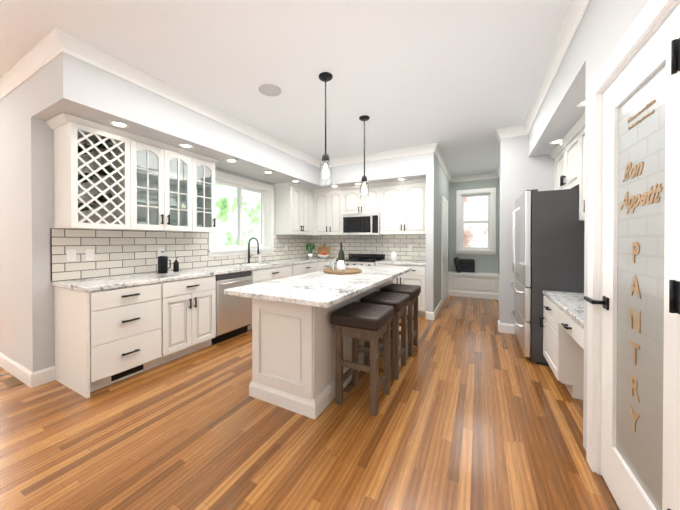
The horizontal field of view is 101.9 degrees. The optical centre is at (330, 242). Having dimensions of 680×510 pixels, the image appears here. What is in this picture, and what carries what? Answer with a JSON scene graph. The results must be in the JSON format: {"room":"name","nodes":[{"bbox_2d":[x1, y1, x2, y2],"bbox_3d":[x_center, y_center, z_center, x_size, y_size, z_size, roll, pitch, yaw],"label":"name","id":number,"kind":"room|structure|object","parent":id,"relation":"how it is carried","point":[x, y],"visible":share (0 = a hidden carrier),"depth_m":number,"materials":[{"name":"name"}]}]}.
{"room":"kitchen","nodes":[
{"label":"kitchen","id":0,"kind":"room"},
{"bbox_2d":[0,77,54,371],"bbox_3d":[-4.650,-0.152,3.609,4.850,2.780,0.200,0,0,28],"label":"wall","id":1,"kind":"structure","parent":0,"point":[27,334],"depth_m":2.47,"materials":[{"name":"grey paint"}]},
{"bbox_2d":[0,352,35,387],"bbox_3d":[-3.010,1.182,2.610,1.036,0.125,0.016,0,0,28],"label":"baseboard","id":2,"kind":"structure","parent":1,"relation":"attached to","point":[27,377],"depth_m":2.50,"materials":[{"name":"white wood"}]},
{"bbox_2d":[0,28,67,99],"bbox_3d":[-4.306,-1.480,3.268,5.373,0.120,0.058,0,0,28],"label":"crown molding","id":3,"kind":"structure","parent":1,"relation":"attached to","point":[50,47],"depth_m":2.24,"materials":[{"name":"white wood"}]},
{"bbox_2d":[64,168,281,280],"bbox_3d":[-1.508,-0.159,4.535,0.200,2.780,4.416,0,0,28],"label":"wall","id":4,"kind":"structure","parent":0,"point":[238,175],"depth_m":4.78,"materials":[{"name":"grey paint"}]},
{"bbox_2d":[208,170,274,256],"bbox_3d":[-1.466,-0.421,4.559,0.250,1.245,1.406,0,0,28],"label":"window","id":5,"kind":"structure","parent":4,"relation":"in","point":[264,190],"depth_m":4.58,"materials":[{"name":"white wood"}]},
{"bbox_2d":[274,182,309,235],"bbox_3d":[-0.712,-0.618,5.418,0.352,0.946,0.680,0,0,28],"label":"upper cabinet","id":6,"kind":"object","parent":4,"relation":"attached to","point":[292,201],"depth_m":5.17,"materials":[{"name":"white paint"}]},
{"bbox_2d":[318,189,329,235],"bbox_3d":[-0.073,-0.594,5.836,0.419,0.892,0.352,0,0,28],"label":"upper cabinet","id":7,"kind":"object","parent":4,"relation":"attached to","point":[324,197],"depth_m":5.67,"materials":[{"name":"white paint"}]},
{"bbox_2d":[330,189,345,234],"bbox_3d":[0.198,-0.593,5.690,0.424,0.892,0.352,0,0,28],"label":"upper cabinet","id":8,"kind":"object","parent":4,"relation":"attached to","point":[337,199],"depth_m":5.52,"materials":[{"name":"white paint"}]},
{"bbox_2d":[346,185,381,214],"bbox_3d":[0.670,-0.793,5.433,0.765,0.487,0.352,0,0,28],"label":"upper cabinet","id":9,"kind":"object","parent":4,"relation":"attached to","point":[355,204],"depth_m":5.24,"materials":[{"name":"white paint"}]},
{"bbox_2d":[342,213,379,235],"bbox_3d":[0.646,-0.337,5.393,0.759,0.405,0.427,0,0,28],"label":"microwave","id":10,"kind":"object","parent":9,"relation":"attached to","point":[360,224],"visible":0.98,"depth_m":5.24,"materials":[{"name":"silver metal"}]},
{"bbox_2d":[0,0,570,176],"bbox_3d":[-1.933,-1.591,3.423,9.800,0.100,11.200,0,0,28],"label":"ceiling","id":11,"kind":"structure","parent":0,"point":[458,81],"depth_m":2.29,"materials":[{"name":"white paint"}]},
{"bbox_2d":[31,52,327,192],"bbox_3d":[-1.222,-1.316,4.146,0.665,0.460,4.416,0,0,28],"label":"soffit","id":12,"kind":"structure","parent":11,"relation":"attached to","point":[64,82],"depth_m":2.63,"materials":[{"name":"grey paint"}]},
{"bbox_2d":[108,121,129,127],"bbox_3d":[-1.921,-1.077,2.511,0.156,0.018,0.156,0,0,28],"label":"recessed light","id":13,"kind":"object","parent":12,"relation":"attached to","point":[118,124],"visible":0.96,"depth_m":2.51,"materials":[{"name":"white"}]},
{"bbox_2d":[178,144,193,147],"bbox_3d":[-1.613,-1.081,3.083,0.156,0.018,0.156,0,0,28],"label":"recessed light","id":14,"kind":"object","parent":12,"relation":"attached to","point":[185,146],"visible":0.92,"depth_m":3.08,"materials":[{"name":"white"}]},
{"bbox_2d":[226,159,237,162],"bbox_3d":[-1.304,-1.085,3.655,0.156,0.018,0.156,0,0,28],"label":"recessed light","id":15,"kind":"object","parent":12,"relation":"attached to","point":[231,160],"visible":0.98,"depth_m":3.65,"materials":[{"name":"white plastic"}]},
{"bbox_2d":[64,32,319,167],"bbox_3d":[-1.061,-1.483,3.683,0.058,0.120,3.745,0,0,28],"label":"crown molding","id":16,"kind":"structure","parent":11,"relation":"attached to","point":[75,47],"depth_m":2.67,"materials":[{"name":"white wood"}]},
{"bbox_2d":[259,84,280,95],"bbox_3d":[-0.606,-1.532,2.786,0.224,0.008,0.224,0,0,28],"label":"ceiling speaker","id":17,"kind":"object","parent":11,"relation":"attached to","point":[269,90],"visible":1,"depth_m":2.78,"materials":[{"name":"grey plastic"}]},
{"bbox_2d":[319,72,332,185],"bbox_3d":[-0.041,-1.033,2.553,0.132,1.005,0.132,0,0,28],"label":"pendant light","id":18,"kind":"object","parent":11,"relation":"hanging from","point":[325,77],"visible":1,"depth_m":2.54,"materials":[{"name":"black metal"}]},
{"bbox_2d":[359,115,369,199],"bbox_3d":[0.425,-1.039,3.415,0.132,1.005,0.132,0,0,28],"label":"pendant light","id":19,"kind":"object","parent":11,"relation":"hanging from","point":[364,118],"visible":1,"depth_m":3.40,"materials":[{"name":"black metal"}]},
{"bbox_2d":[319,153,425,190],"bbox_3d":[0.837,-1.323,5.165,1.940,0.460,0.665,0,0,28],"label":"soffit","id":20,"kind":"structure","parent":11,"relation":"attached to","point":[410,167],"depth_m":4.80,"materials":[{"name":"grey paint"}]},
{"bbox_2d":[528,11,585,156],"bbox_3d":[2.363,-1.325,2.508,0.630,0.420,2.230,0,0,28],"label":"soffit","id":21,"kind":"structure","parent":11,"relation":"attached to","point":[560,114],"depth_m":2.31,"materials":[{"name":"grey paint"}]},
{"bbox_2d":[549,139,561,143],"bbox_3d":[2.530,-1.121,3.062,0.156,0.018,0.156,0,0,28],"label":"recessed light","id":22,"kind":"object","parent":21,"relation":"attached to","point":[556,141],"visible":0.69,"depth_m":3.06,"materials":[{"name":"white plastic"}]},
{"bbox_2d":[577,100,584,106],"bbox_3d":[2.055,-1.115,2.182,0.156,0.018,0.156,0,0,28],"label":"recessed light","id":23,"kind":"object","parent":21,"relation":"attached to","point":[581,104],"visible":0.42,"depth_m":2.22,"materials":[{"name":"white"}]},
{"bbox_2d":[0,295,619,509],"bbox_3d":[-1.933,1.289,3.443,9.800,0.100,11.200,0,0,28],"label":"floor","id":24,"kind":"structure","parent":0,"point":[477,410],"depth_m":1.75,"materials":[{"name":"brown wood"}]},
{"bbox_2d":[1,376,22,386],"bbox_3d":[-2.835,1.242,2.456,0.250,0.006,0.080,0,0,28],"label":"floor vent","id":25,"kind":"object","parent":24,"relation":"in","point":[11,381],"visible":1,"depth_m":2.45,"materials":[{"name":"brown"}]},
{"bbox_2d":[54,281,171,397],"bbox_3d":[-2.061,0.819,2.636,0.632,0.850,0.658,0,0,28],"label":"base cabinet","id":26,"kind":"object","parent":24,"relation":"on","point":[109,330],"depth_m":2.40,"materials":[{"name":"white paint"}]},
{"bbox_2d":[52,257,319,292],"bbox_3d":[-1.202,0.363,4.215,0.640,0.040,4.290,0,0,28],"label":"countertop","id":27,"kind":"structure","parent":26,"relation":"on","point":[78,286],"depth_m":2.92,"materials":[{"name":"white stone"}]},
{"bbox_2d":[157,251,170,273],"bbox_3d":[-1.893,0.226,3.151,0.104,0.248,0.143,0,0,28],"label":"press","id":28,"kind":"object","parent":27,"relation":"on","point":[163,264],"visible":1,"depth_m":3.10,"materials":[{"name":"black metal"}]},
{"bbox_2d":[173,257,178,271],"bbox_3d":[-1.834,0.263,3.291,0.069,0.172,0.060,0,0,28],"label":"soap pump","id":29,"kind":"object","parent":27,"relation":"on","point":[175,265],"visible":1,"depth_m":3.27,"materials":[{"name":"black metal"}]},
{"bbox_2d":[247,237,258,262],"bbox_3d":[-1.226,0.131,4.473,0.242,0.420,0.116,0,0,28],"label":"faucet","id":30,"kind":"object","parent":27,"relation":"on","point":[249,256],"visible":1,"depth_m":4.48,"materials":[{"name":"black metal"}]},
{"bbox_2d":[306,243,314,257],"bbox_3d":[-0.419,0.168,5.895,0.204,0.326,0.231,0,0,28],"label":"plant","id":31,"kind":"object","parent":27,"relation":"on","point":[310,254],"visible":1,"depth_m":5.87,"materials":[{"name":"green plant"}]},
{"bbox_2d":[318,252,328,257],"bbox_3d":[-0.139,0.262,5.706,0.250,0.140,0.250,0,0,28],"label":"fruit bowl","id":32,"kind":"object","parent":27,"relation":"on","point":[323,255],"visible":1,"depth_m":5.64,"materials":[{"name":"white ceramic"}]},
{"bbox_2d":[317,243,330,257],"bbox_3d":[-0.131,0.175,5.993,0.320,0.304,0.081,0,0,28],"label":"cutting board","id":33,"kind":"object","parent":27,"relation":"on","point":[324,248],"visible":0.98,"depth_m":5.99,"materials":[{"name":"brown wood"}]},
{"bbox_2d":[172,273,219,359],"bbox_3d":[-1.782,0.816,3.152,0.632,0.850,0.642,0,0,28],"label":"base cabinet","id":34,"kind":"object","parent":24,"relation":"on","point":[193,298],"depth_m":3.02,"materials":[{"name":"white paint"}]},
{"bbox_2d":[212,271,251,344],"bbox_3d":[-1.453,0.814,3.671,0.639,0.846,0.576,0,0,28],"label":"dishwasher","id":35,"kind":"object","parent":24,"relation":"on","point":[233,316],"visible":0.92,"depth_m":3.49,"materials":[{"name":"silver metal"}]},
{"bbox_2d":[220,265,291,329],"bbox_3d":[-1.114,0.807,4.389,0.632,0.850,1.002,0,0,28],"label":"base cabinet","id":36,"kind":"object","parent":24,"relation":"on","point":[277,271],"depth_m":4.13,"materials":[{"name":"white paint"}]},
{"bbox_2d":[292,261,319,275],"bbox_3d":[-0.683,0.802,5.131,0.685,0.850,0.969,0,0,28],"label":"base cabinet","id":37,"kind":"object","parent":24,"relation":"on","point":[305,267],"depth_m":4.97,"materials":[{"name":"white paint"}]},
{"bbox_2d":[320,257,337,260],"bbox_3d":[0.105,0.354,5.583,0.358,0.040,0.640,0,0,28],"label":"countertop","id":38,"kind":"structure","parent":37,"relation":"on","point":[321,259],"depth_m":5.36,"materials":[{"name":"white stone"}]},
{"bbox_2d":[248,281,392,418],"bbox_3d":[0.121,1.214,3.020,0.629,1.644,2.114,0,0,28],"label":"kitchen island","id":39,"kind":"object","parent":24,"relation":"on","point":[293,349],"depth_m":2.09,"materials":[{"name":"white paint"}]},
{"bbox_2d":[224,265,411,308],"bbox_3d":[0.161,0.373,2.936,0.900,0.040,2.410,0,0,28],"label":"island countertop","id":40,"kind":"structure","parent":39,"relation":"on","point":[321,290],"depth_m":2.21,"materials":[{"name":"white stone"}]},
{"bbox_2d":[323,268,361,273],"bbox_3d":[0.145,0.333,3.223,0.450,0.032,0.450,0,0,28],"label":"tray","id":41,"kind":"object","parent":40,"relation":"on","point":[349,270],"visible":0.92,"depth_m":3.09,"materials":[{"name":"brown wood"}]},
{"bbox_2d":[337,260,345,270],"bbox_3d":[0.115,0.270,3.081,0.102,0.130,0.142,0,0,28],"label":"jug","id":42,"kind":"object","parent":41,"relation":"on","point":[341,266],"visible":0.94,"depth_m":3.06,"materials":[{"name":"white ceramic"}]},
{"bbox_2d":[338,242,344,263],"bbox_3d":[0.133,0.167,3.262,0.075,0.335,0.076,0,0,28],"label":"wine bottle","id":43,"kind":"object","parent":41,"relation":"on","point":[341,255],"visible":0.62,"depth_m":3.24,"materials":[{"name":"green glass"}]},
{"bbox_2d":[320,261,336,270],"bbox_3d":[0.083,0.799,5.578,0.389,0.850,0.674,0,0,28],"label":"base cabinet","id":44,"kind":"object","parent":24,"relation":"on","point":[323,264],"depth_m":5.32,"materials":[{"name":"white paint"}]},
{"bbox_2d":[336,253,384,265],"bbox_3d":[0.586,0.731,5.287,0.761,0.990,0.684,0,0,28],"label":"range","id":45,"kind":"object","parent":24,"relation":"on","point":[362,259],"visible":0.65,"depth_m":5.25,"materials":[{"name":"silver metal"}]},
{"bbox_2d":[331,302,393,415],"bbox_3d":[0.270,0.887,2.205,0.380,0.720,0.450,0,0,28],"label":"stool","id":46,"kind":"object","parent":24,"relation":"on","point":[355,321],"visible":1,"depth_m":2.10,"materials":[{"name":"brown wood"}]},
{"bbox_2d":[360,291,409,379],"bbox_3d":[0.550,0.884,2.724,0.380,0.720,0.450,0,0,28],"label":"stool","id":47,"kind":"object","parent":24,"relation":"on","point":[398,302],"visible":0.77,"depth_m":2.60,"materials":[{"name":"brown wood"}]},
{"bbox_2d":[380,283,420,355],"bbox_3d":[0.835,0.880,3.252,0.380,0.720,0.450,0,0,28],"label":"stool","id":48,"kind":"object","parent":24,"relation":"on","point":[413,291],"visible":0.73,"depth_m":3.13,"materials":[{"name":"brown wood"}]},
{"bbox_2d":[375,261,425,316],"bbox_3d":[1.318,0.804,4.935,0.854,0.850,0.632,0,0,28],"label":"base cabinet","id":49,"kind":"object","parent":24,"relation":"on","point":[417,276],"depth_m":4.53,"materials":[{"name":"white paint"}]},
{"bbox_2d":[376,261,425,264],"bbox_3d":[1.316,0.359,4.929,0.854,0.040,0.640,0,0,28],"label":"countertop","id":50,"kind":"structure","parent":49,"relation":"on","point":[377,262],"depth_m":4.70,"materials":[{"name":"white stone"}]},
{"bbox_2d":[391,251,396,260],"bbox_3d":[1.175,0.247,5.087,0.102,0.178,0.104,0,0,28],"label":"canister","id":51,"kind":"object","parent":50,"relation":"on","point":[393,255],"visible":1,"depth_m":5.05,"materials":[{"name":"white ceramic"}]},
{"bbox_2d":[448,271,498,299],"bbox_3d":[3.241,0.959,6.265,1.014,0.520,0.447,0,0,28],"label":"bench","id":52,"kind":"object","parent":24,"relation":"on","point":[475,285],"visible":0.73,"depth_m":6.08,"materials":[{"name":"white wood"}]},
{"bbox_2d":[454,257,461,271],"bbox_3d":[2.981,0.518,6.432,0.160,0.342,0.380,0,0,28],"label":"pillow","id":53,"kind":"object","parent":52,"relation":"on","point":[457,264],"visible":0.96,"depth_m":6.27,"materials":[{"name":"grey fabric"}]},
{"bbox_2d":[459,259,474,271],"bbox_3d":[3.177,0.538,6.417,0.340,0.305,0.136,0,0,28],"label":"pillow","id":54,"kind":"object","parent":52,"relation":"on","point":[467,265],"visible":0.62,"depth_m":6.37,"materials":[{"name":"grey fabric"}]},
{"bbox_2d":[510,189,584,364],"bbox_3d":[2.544,0.349,3.087,0.843,1.785,0.910,0,0,28],"label":"fridge","id":55,"kind":"object","parent":24,"relation":"on","point":[548,229],"visible":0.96,"depth_m":2.79,"materials":[{"name":"silver metal"}]},
{"bbox_2d":[540,290,583,399],"bbox_3d":[2.113,0.868,2.098,0.658,0.760,1.238,0,0,28],"label":"base cabinet","id":56,"kind":"object","parent":24,"relation":"on","point":[563,332],"visible":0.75,"depth_m":2.23,"materials":[{"name":"white paint"}]},
{"bbox_2d":[425,152,449,318],"bbox_3d":[2.264,-0.166,5.647,0.120,2.780,2.855,0,0,28],"label":"wall","id":57,"kind":"structure","parent":0,"point":[437,185],"depth_m":4.43,"materials":[{"name":"grey paint"}]},
{"bbox_2d":[320,143,431,167],"bbox_3d":[0.736,-1.491,4.808,1.980,0.120,0.058,0,0,28],"label":"crown molding","id":58,"kind":"structure","parent":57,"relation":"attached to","point":[426,148],"depth_m":4.71,"materials":[{"name":"white wood"}]},
{"bbox_2d":[380,181,425,234],"bbox_3d":[1.358,-0.588,5.063,0.915,0.892,0.352,0,0,28],"label":"upper cabinet","id":59,"kind":"object","parent":57,"relation":"attached to","point":[404,205],"depth_m":4.89,"materials":[{"name":"white paint"}]},
{"bbox_2d":[431,293,446,319],"bbox_3d":[2.163,1.163,5.349,0.036,0.125,2.251,0,0,28],"label":"baseboard","id":60,"kind":"structure","parent":57,"relation":"attached to","point":[433,314],"depth_m":4.69,"materials":[{"name":"white wood"}]},
{"bbox_2d":[432,143,451,182],"bbox_3d":[2.280,-1.495,5.482,0.058,0.120,2.713,0,0,28],"label":"crown molding","id":61,"kind":"structure","parent":57,"relation":"attached to","point":[435,147],"depth_m":5.00,"materials":[{"name":"white wood"}]},
{"bbox_2d":[441,195,447,305],"bbox_3d":[2.400,0.158,5.755,0.020,2.130,1.080,0,0,28],"label":"door frame","id":62,"kind":"structure","parent":57,"relation":"attached to","point":[444,258],"depth_m":5.64,"materials":[{"name":"white wood"}]},
{"bbox_2d":[449,178,498,272],"bbox_3d":[3.396,-0.172,6.544,1.020,2.780,0.200,0,0,28],"label":"wall","id":63,"kind":"structure","parent":0,"point":[486,263],"depth_m":6.44,"materials":[{"name":"grey paint"}]},
{"bbox_2d":[452,173,495,181],"bbox_3d":[3.330,-1.502,6.424,0.870,0.120,0.058,0,0,28],"label":"crown molding","id":64,"kind":"structure","parent":63,"relation":"attached to","point":[490,175],"depth_m":6.39,"materials":[{"name":"white wood"}]},
{"bbox_2d":[456,187,495,254],"bbox_3d":[3.428,-0.480,6.497,0.816,1.515,0.250,0,0,28],"label":"window","id":65,"kind":"structure","parent":63,"relation":"in","point":[490,193],"depth_m":6.47,"materials":[{"name":"white wood"}]},
{"bbox_2d":[498,176,499,273],"bbox_3d":[3.289,-0.163,5.085,0.180,2.780,2.870,0,0,28],"label":"wall","id":66,"kind":"structure","parent":0,"point":[499,225],"depth_m":5.96,"materials":[{"name":"grey paint"}]},
{"bbox_2d":[496,160,499,177],"bbox_3d":[3.137,-1.492,5.044,0.058,0.120,2.670,0,0,28],"label":"crown molding","id":67,"kind":"structure","parent":66,"relation":"attached to","point":[498,167],"depth_m":5.80,"materials":[{"name":"white wood"}]},
{"bbox_2d":[506,324,510,330],"bbox_3d":[3.056,1.167,4.868,0.016,0.125,2.250,0,0,28],"label":"baseboard","id":68,"kind":"structure","parent":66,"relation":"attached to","point":[508,326],"depth_m":3.74,"materials":[{"name":"white wood"}]},
{"bbox_2d":[499,135,554,324],"bbox_3d":[2.792,-0.153,3.637,0.940,2.780,0.150,0,0,28],"label":"wall","id":69,"kind":"structure","parent":0,"point":[521,172],"depth_m":3.73,"materials":[{"name":"grey paint"}]},
{"bbox_2d":[495,125,519,139],"bbox_3d":[2.409,-1.483,3.728,0.288,0.120,0.078,0,0,28],"label":"crown molding","id":70,"kind":"structure","parent":69,"relation":"attached to","point":[513,131],"depth_m":3.72,"materials":[{"name":"white wood"}]},
{"bbox_2d":[583,0,648,449],"bbox_3d":[0.474,-0.121,-0.981,0.630,2.780,5.720,0,0,28],"label":"wall","id":71,"kind":"structure","parent":0,"point":[609,23],"depth_m":1.53,"materials":[{"name":"grey paint"}]},
{"bbox_2d":[520,0,590,135],"bbox_3d":[0.749,-1.459,0.242,0.058,0.120,7.750,0,0,28],"label":"crown molding","id":72,"kind":"structure","parent":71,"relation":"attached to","point":[575,13],"depth_m":2.16,"materials":[{"name":"white wood"}]},
{"bbox_2d":[584,4,679,509],"bbox_3d":[1.281,0.226,1.176,0.102,2.032,0.788,0,0,28],"label":"pantry door","id":73,"kind":"structure","parent":71,"relation":"in","point":[638,469],"depth_m":1.13,"materials":[{"name":"white wood"}]},
{"bbox_2d":[623,161,643,181],"bbox_3d":[1.329,-0.320,1.211,0.003,0.078,0.180,0,0,28],"label":"lettering","id":74,"kind":"object","parent":73,"relation":"attached to","point":[636,170],"visible":1,"depth_m":1.21,"materials":[{"name":"beige wood"}]},
{"bbox_2d":[629,404,639,431],"bbox_3d":[1.314,0.769,1.191,0.003,0.092,0.088,0,0,28],"label":"letter","id":75,"kind":"object","parent":73,"relation":"attached to","point":[635,417],"visible":1,"depth_m":1.19,"materials":[{"name":"beige"}]},
{"bbox_2d":[630,340,639,364],"bbox_3d":[1.314,0.479,1.189,0.003,0.092,0.077,0,0,28],"label":"letter","id":76,"kind":"object","parent":73,"relation":"attached to","point":[635,345],"visible":1,"depth_m":1.19,"materials":[{"name":"beige"}]},
{"bbox_2d":[630,373,639,402],"bbox_3d":[1.311,0.624,1.184,0.003,0.092,0.075,0,0,28],"label":"letter","id":77,"kind":"object","parent":73,"relation":"attached to","point":[633,385],"visible":1,"depth_m":1.19,"materials":[{"name":"beige wood"}]},
{"bbox_2d":[630,275,640,298],"bbox_3d":[1.314,0.189,1.187,0.003,0.092,0.093,0,0,28],"label":"letter","id":78,"kind":"object","parent":73,"relation":"attached to","point":[634,284],"visible":1,"depth_m":1.18,"materials":[{"name":"beige wood"}]},
{"bbox_2d":[630,307,640,332],"bbox_3d":[1.314,0.334,1.188,0.003,0.092,0.085,0,0,28],"label":"letter","id":79,"kind":"object","parent":73,"relation":"attached to","point":[637,322],"visible":1,"depth_m":1.17,"materials":[{"name":"beige"}]},
{"bbox_2d":[632,242,639,262],"bbox_3d":[1.312,0.044,1.182,0.003,0.092,0.060,0,0,28],"label":"letter","id":80,"kind":"object","parent":73,"relation":"attached to","point":[637,251],"visible":1,"depth_m":1.19,"materials":[{"name":"beige wood"}]},
{"bbox_2d":[628,110,653,129],"bbox_3d":[1.299,-0.509,1.155,0.003,0.018,0.204,0,0,28],"label":"sign","id":81,"kind":"object","parent":73,"relation":"attached to","point":[641,119],"visible":1,"depth_m":1.15,"materials":[{"name":"beige wood"}]},
{"bbox_2d":[620,183,662,213],"bbox_3d":[1.304,-0.178,1.167,0.003,0.102,0.350,0,0,28],"label":"lettering","id":82,"kind":"object","parent":73,"relation":"attached to","point":[634,204],"visible":1,"depth_m":1.13,"materials":[{"name":"beige"}]},
{"bbox_2d":[627,100,655,122],"bbox_3d":[1.300,-0.546,1.156,0.003,0.016,0.222,0,0,28],"label":"sign","id":83,"kind":"object","parent":73,"relation":"attached to","point":[641,111],"visible":1,"depth_m":1.14,"materials":[{"name":"beige wood"}]},
{"bbox_2d":[586,0,679,509],"bbox_3d":[1.313,0.182,1.153,0.120,2.145,0.899,0,0,28],"label":"door frame","id":84,"kind":"structure","parent":71,"relation":"attached to","point":[652,17],"depth_m":1.48,"materials":[{"name":"white wood"}]},
{"bbox_3d":[0.739,-0.167,5.718,2.630,2.780,0.200,0,0,28],"label":"wall","id":85,"kind":"structure","parent":0,"visible":0},
{"bbox_2d":[50,228,309,281],"bbox_3d":[-1.483,0.102,4.362,0.009,0.479,4.299,0,0,28],"label":"backsplash","id":86,"kind":"structure","parent":85,"relation":"attached to","point":[120,252],"depth_m":3.07,"materials":[{"name":"tile"}]},
{"bbox_2d":[66,249,75,261],"bbox_3d":[-2.431,0.125,2.590,0.008,0.114,0.070,0,0,28],"label":"electrical outlet","id":87,"kind":"object","parent":86,"relation":"attached to","point":[70,255],"visible":1,"depth_m":2.59,"materials":[{"name":"white plastic"}]},
{"bbox_2d":[85,249,93,260],"bbox_3d":[-2.365,0.124,2.713,0.008,0.114,0.070,0,0,28],"label":"electrical outlet","id":88,"kind":"object","parent":86,"relation":"attached to","point":[89,254],"visible":1,"depth_m":2.71,"materials":[{"name":"white plastic"}]},
{"bbox_2d":[158,247,163,256],"bbox_3d":[-2.037,0.120,3.320,0.008,0.114,0.070,0,0,28],"label":"electrical outlet","id":89,"kind":"object","parent":86,"relation":"attached to","point":[160,249],"visible":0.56,"depth_m":3.31,"materials":[{"name":"white plastic"}]},
{"bbox_2d":[310,234,425,259],"bbox_3d":[0.701,0.093,5.621,2.596,0.479,0.009,0,0,28],"label":"backsplash","id":90,"kind":"structure","parent":85,"relation":"attached to","point":[373,244],"depth_m":5.49,"materials":[{"name":"tile"}]},
{"bbox_3d":[1.391,-0.127,-0.124,0.170,2.780,8.100,0,0,28],"label":"wall","id":91,"kind":"structure","parent":0,"visible":0},
{"bbox_2d":[554,133,577,189],"bbox_3d":[2.776,-0.808,2.991,0.352,0.500,0.988,0,0,28],"label":"upper cabinet","id":92,"kind":"object","parent":91,"relation":"attached to","point":[570,166],"depth_m":3.02,"materials":[{"name":"white paint"}]},
{"bbox_2d":[574,125,584,220],"bbox_3d":[2.395,-0.628,2.286,0.352,0.850,0.734,0,0,28],"label":"upper cabinet","id":93,"kind":"object","parent":91,"relation":"attached to","point":[581,132],"depth_m":2.59,"materials":[{"name":"white paint"}]},
{"label":"outside","id":94,"kind":"structure","parent":0,"visible":0},
{"bbox_2d":[214,183,260,244],"bbox_3d":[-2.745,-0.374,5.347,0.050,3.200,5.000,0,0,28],"label":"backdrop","id":95,"kind":"structure","parent":94,"point":[227,214],"depth_m":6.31,"materials":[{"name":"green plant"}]},
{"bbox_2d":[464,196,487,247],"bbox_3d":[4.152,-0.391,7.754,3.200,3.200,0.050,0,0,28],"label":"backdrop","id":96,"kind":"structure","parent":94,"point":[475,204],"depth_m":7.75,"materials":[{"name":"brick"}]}
]}

